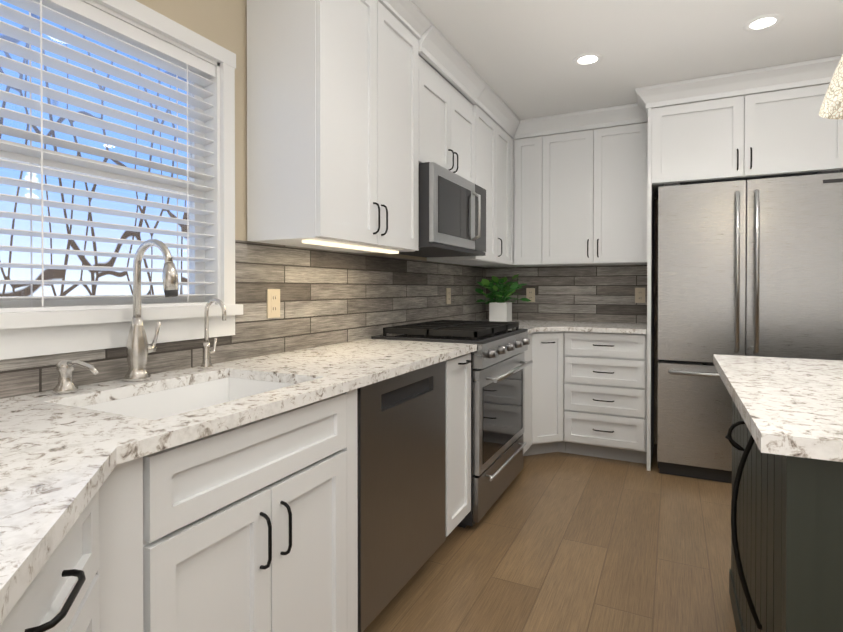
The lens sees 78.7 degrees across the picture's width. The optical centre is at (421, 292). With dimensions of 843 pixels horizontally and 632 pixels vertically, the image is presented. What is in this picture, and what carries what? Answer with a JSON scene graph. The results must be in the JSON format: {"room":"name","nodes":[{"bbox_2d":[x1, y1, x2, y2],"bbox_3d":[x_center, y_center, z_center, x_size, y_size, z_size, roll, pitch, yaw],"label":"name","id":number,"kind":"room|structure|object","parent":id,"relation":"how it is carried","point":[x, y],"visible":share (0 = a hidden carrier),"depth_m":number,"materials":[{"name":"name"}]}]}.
{"room":"kitchen","nodes":[
{"label":"kitchen","id":0,"kind":"room"},
{"bbox_2d":[0,0,485,398],"bbox_3d":[-0.729,-0.064,1.935,0.108,2.440,5.835,0,1,26],"label":"wall","id":1,"kind":"structure","parent":0,"point":[328,297],"depth_m":2.10,"materials":[{"name":"beige"}]},
{"bbox_2d":[0,0,242,359],"bbox_3d":[-1.007,-0.353,1.320,0.143,1.027,1.318,0,1,26],"label":"window","id":2,"kind":"structure","parent":1,"relation":"in","point":[31,334],"depth_m":1.65,"materials":[{"name":"white"}]},
{"bbox_2d":[0,0,215,312],"bbox_3d":[-1.011,-0.372,1.322,0.061,0.858,1.162,0,1,26],"label":"window blinds","id":3,"kind":"object","parent":2,"relation":"attached to","point":[86,20],"visible":0.98,"depth_m":1.48,"materials":[{"name":"white plastic"}]},
{"bbox_2d":[267,289,279,317],"bbox_3d":[-0.596,0.045,2.074,0.007,0.116,0.072,0,1,26],"label":"electrical outlet","id":4,"kind":"object","parent":1,"relation":"attached to","point":[273,303],"visible":1,"depth_m":2.07,"materials":[{"name":"beige plastic"}]},
{"bbox_2d":[247,0,431,253],"bbox_3d":[-0.305,-0.734,2.201,0.410,1.100,0.776,0,1,26],"label":"upper cabinet","id":5,"kind":"object","parent":1,"relation":"attached to","point":[333,125],"visible":1,"depth_m":1.93,"materials":[{"name":"white wood"}]},
{"bbox_2d":[446,288,450,303],"bbox_3d":[0.195,0.027,3.691,0.007,0.116,0.072,0,1,26],"label":"electrical outlet","id":6,"kind":"object","parent":1,"relation":"attached to","point":[448,295],"visible":1,"depth_m":3.68,"materials":[{"name":"beige plastic"}]},
{"bbox_2d":[418,24,485,183],"bbox_3d":[0.042,-0.963,2.908,0.410,0.654,0.794,0,1,26],"label":"upper cabinet","id":7,"kind":"object","parent":1,"relation":"attached to","point":[446,129],"visible":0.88,"depth_m":2.79,"materials":[{"name":"white wood"}]},
{"bbox_2d":[399,162,485,256],"bbox_3d":[0.061,-0.428,2.904,0.461,0.408,0.784,0,1,26],"label":"microwave","id":8,"kind":"object","parent":7,"relation":"attached to","point":[452,214],"visible":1,"depth_m":2.68,"materials":[{"name":"metal"}]},
{"bbox_2d":[427,83,519,266],"bbox_3d":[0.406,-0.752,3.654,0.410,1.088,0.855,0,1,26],"label":"upper cabinet","id":9,"kind":"object","parent":1,"relation":"attached to","point":[497,121],"visible":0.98,"depth_m":3.55,"materials":[{"name":"white wood"}]},
{"bbox_2d":[363,444,736,631],"bbox_3d":[1.312,1.214,0.891,4.700,0.100,5.935,0,1,26],"label":"floor","id":10,"kind":"structure","parent":0,"point":[558,542],"depth_m":2.21,"materials":[{"name":"brown wood"}]},
{"bbox_2d":[0,457,142,631],"bbox_3d":[-0.790,0.730,0.621,0.937,0.874,0.810,0,1,26],"label":"base cabinet","id":11,"kind":"object","parent":10,"relation":"on","point":[88,577],"visible":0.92,"depth_m":0.84,"materials":[{"name":"white wood"}]},
{"bbox_2d":[143,389,357,631],"bbox_3d":[-0.597,0.724,1.373,0.620,0.874,0.706,0,1,26],"label":"base cabinet","id":12,"kind":"object","parent":10,"relation":"on","point":[251,526],"visible":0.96,"depth_m":1.19,"materials":[{"name":"white wood"}]},
{"bbox_2d":[0,339,476,623],"bbox_3d":[-0.356,0.371,1.348,1.074,0.233,2.503,0,1,26],"label":"countertop","id":13,"kind":"structure","parent":12,"relation":"on","point":[62,456],"depth_m":1.08,"materials":[{"name":"white stone"}]},
{"bbox_2d":[53,360,97,393],"bbox_3d":[-0.860,0.212,1.286,0.155,0.085,0.054,0,1,26],"label":"soap dispenser","id":14,"kind":"object","parent":13,"relation":"on","point":[66,384],"visible":1,"depth_m":1.29,"materials":[{"name":"silver metal"}]},
{"bbox_2d":[124,239,178,381],"bbox_3d":[-0.754,0.051,1.469,0.196,0.403,0.102,0,1,26],"label":"gooseneck faucet","id":15,"kind":"object","parent":13,"relation":"on","point":[138,348],"visible":1,"depth_m":1.46,"materials":[{"name":"silver metal"}]},
{"bbox_2d":[200,298,225,368],"bbox_3d":[-0.677,0.135,1.697,0.105,0.231,0.058,0,1,26],"label":"filter faucet","id":16,"kind":"object","parent":13,"relation":"on","point":[206,360],"visible":1,"depth_m":1.70,"materials":[{"name":"silver metal"}]},
{"bbox_2d":[357,360,445,631],"bbox_3d":[-0.306,0.720,2.001,0.586,0.872,0.658,0,1,26],"label":"dishwasher","id":17,"kind":"object","parent":10,"relation":"on","point":[401,458],"visible":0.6,"depth_m":1.79,"materials":[{"name":"metal"}]},
{"bbox_2d":[371,320,532,527],"bbox_3d":[0.221,0.667,2.939,0.666,0.962,0.844,0,1,26],"label":"gas range","id":18,"kind":"object","parent":10,"relation":"on","point":[499,364],"visible":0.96,"depth_m":2.67,"materials":[{"name":"metal"}]},
{"bbox_2d":[446,353,470,536],"bbox_3d":[-0.077,0.715,2.436,0.620,0.874,0.309,0,1,26],"label":"base cabinet","id":19,"kind":"object","parent":10,"relation":"on","point":[458,439],"visible":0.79,"depth_m":2.32,"materials":[{"name":"white wood"}]},
{"bbox_2d":[523,331,565,455],"bbox_3d":[0.666,0.704,3.791,0.766,0.874,1.064,0,1,26],"label":"base cabinet","id":20,"kind":"object","parent":10,"relation":"on","point":[543,433],"visible":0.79,"depth_m":3.54,"materials":[{"name":"white wood"}]},
{"bbox_2d":[477,319,646,333],"bbox_3d":[0.904,0.251,3.671,1.296,0.030,1.062,0,1,26],"label":"countertop","id":21,"kind":"structure","parent":20,"relation":"on","point":[532,326],"depth_m":3.56,"materials":[{"name":"white stone"}]},
{"bbox_2d":[475,274,530,321],"bbox_3d":[0.643,0.042,4.122,0.455,0.380,0.411,0,1,26],"label":"potted plant","id":22,"kind":"object","parent":21,"relation":"on","point":[500,308],"visible":1,"depth_m":4.08,"materials":[{"name":"green plant"}]},
{"bbox_2d":[564,331,646,463],"bbox_3d":[1.345,0.705,3.704,0.531,0.874,0.620,0,1,26],"label":"base cabinet","id":23,"kind":"object","parent":10,"relation":"on","point":[605,395],"visible":1,"depth_m":3.46,"materials":[{"name":"white wood"}]},
{"bbox_2d":[635,55,842,470],"bbox_3d":[2.014,-0.074,3.332,1.125,2.438,0.706,0,1,26],"label":"surround","id":24,"kind":"object","parent":10,"relation":"on","point":[777,132],"visible":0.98,"depth_m":3.07,"materials":[{"name":"white wood"}]},
{"bbox_2d":[657,170,842,482],"bbox_3d":[2.036,0.234,3.288,0.938,1.822,0.727,0,1,26],"label":"fridge","id":25,"kind":"object","parent":10,"relation":"on","point":[753,267],"visible":0.75,"depth_m":3.05,"materials":[{"name":"metal"}]},
{"bbox_2d":[715,366,842,631],"bbox_3d":[1.619,0.728,1.145,1.643,0.869,1.116,0,1,26],"label":"kitchen island","id":26,"kind":"object","parent":10,"relation":"on","point":[786,571],"depth_m":1.00,"materials":[{"name":"grey paint"}]},
{"bbox_2d":[713,354,842,465],"bbox_3d":[1.658,0.274,1.132,1.694,0.036,1.250,0,1,26],"label":"island countertop","id":27,"kind":"structure","parent":26,"relation":"on","point":[793,407],"depth_m":1.20,"materials":[{"name":"white stone"}]},
{"bbox_2d":[486,122,657,443],"bbox_3d":[2.592,-0.076,3.498,4.500,2.440,0.108,0,1,26],"label":"wall","id":28,"kind":"structure","parent":0,"point":[599,293],"depth_m":4.07,"materials":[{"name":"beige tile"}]},
{"bbox_2d":[526,288,534,301],"bbox_3d":[0.905,0.022,4.259,0.072,0.116,0.007,0,1,26],"label":"electrical outlet","id":29,"kind":"object","parent":28,"relation":"attached to","point":[530,293],"visible":0.98,"depth_m":4.26,"materials":[{"name":"beige plastic"}]},
{"bbox_2d":[517,119,544,266],"bbox_3d":[0.889,-0.755,4.077,0.214,1.088,0.346,0,1,26],"label":"upper cabinet","id":30,"kind":"object","parent":28,"relation":"attached to","point":[530,151],"depth_m":3.92,"materials":[{"name":"white wood"}]},
{"bbox_2d":[545,103,647,265],"bbox_3d":[1.316,-0.753,3.868,0.738,1.088,0.346,0,1,26],"label":"upper cabinet","id":31,"kind":"object","parent":28,"relation":"attached to","point":[580,197],"depth_m":3.70,"materials":[{"name":"white wood"}]},
{"bbox_2d":[635,288,644,302],"bbox_3d":[1.655,0.022,3.892,0.072,0.116,0.007,0,1,26],"label":"electrical outlet","id":32,"kind":"object","parent":28,"relation":"attached to","point":[639,295],"visible":1,"depth_m":3.89,"materials":[{"name":"beige plastic"}]},
{"bbox_2d":[411,0,842,119],"bbox_3d":[1.312,-1.325,0.871,4.700,0.100,5.935,0,1,26],"label":"ceiling","id":33,"kind":"structure","parent":0,"point":[518,56],"depth_m":2.64,"materials":[{"name":"white paint"}]},
{"bbox_2d":[572,53,602,65],"bbox_3d":[0.920,-1.287,2.847,0.164,0.006,0.164,0,1,26],"label":"recessed light","id":34,"kind":"object","parent":33,"relation":"in","point":[587,59],"visible":1,"depth_m":2.85,"materials":[{"name":"white"}]},
{"bbox_2d":[743,14,783,31],"bbox_3d":[1.630,-1.284,2.455,0.164,0.006,0.164,0,1,26],"label":"recessed light","id":35,"kind":"object","parent":33,"relation":"in","point":[762,23],"visible":1,"depth_m":2.45,"materials":[{"name":"white"}]},
{"bbox_2d":[819,55,842,118],"bbox_3d":[1.232,-0.894,1.394,0.242,0.769,0.242,0,1,26],"label":"pendant light","id":36,"kind":"object","parent":33,"relation":"hanging from","point":[831,106],"visible":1,"depth_m":1.42,"materials":[{"name":"white"}]},
{"label":"outside","id":37,"kind":"structure","parent":0,"visible":0},
{"bbox_2d":[0,0,188,296],"bbox_3d":[-3.588,-1.351,2.859,0.050,7.000,12.000,0,1,26],"label":"sky","id":38,"kind":"structure","parent":37,"point":[80,260],"depth_m":4.33,"materials":[{"name":"blue"}]}
]}

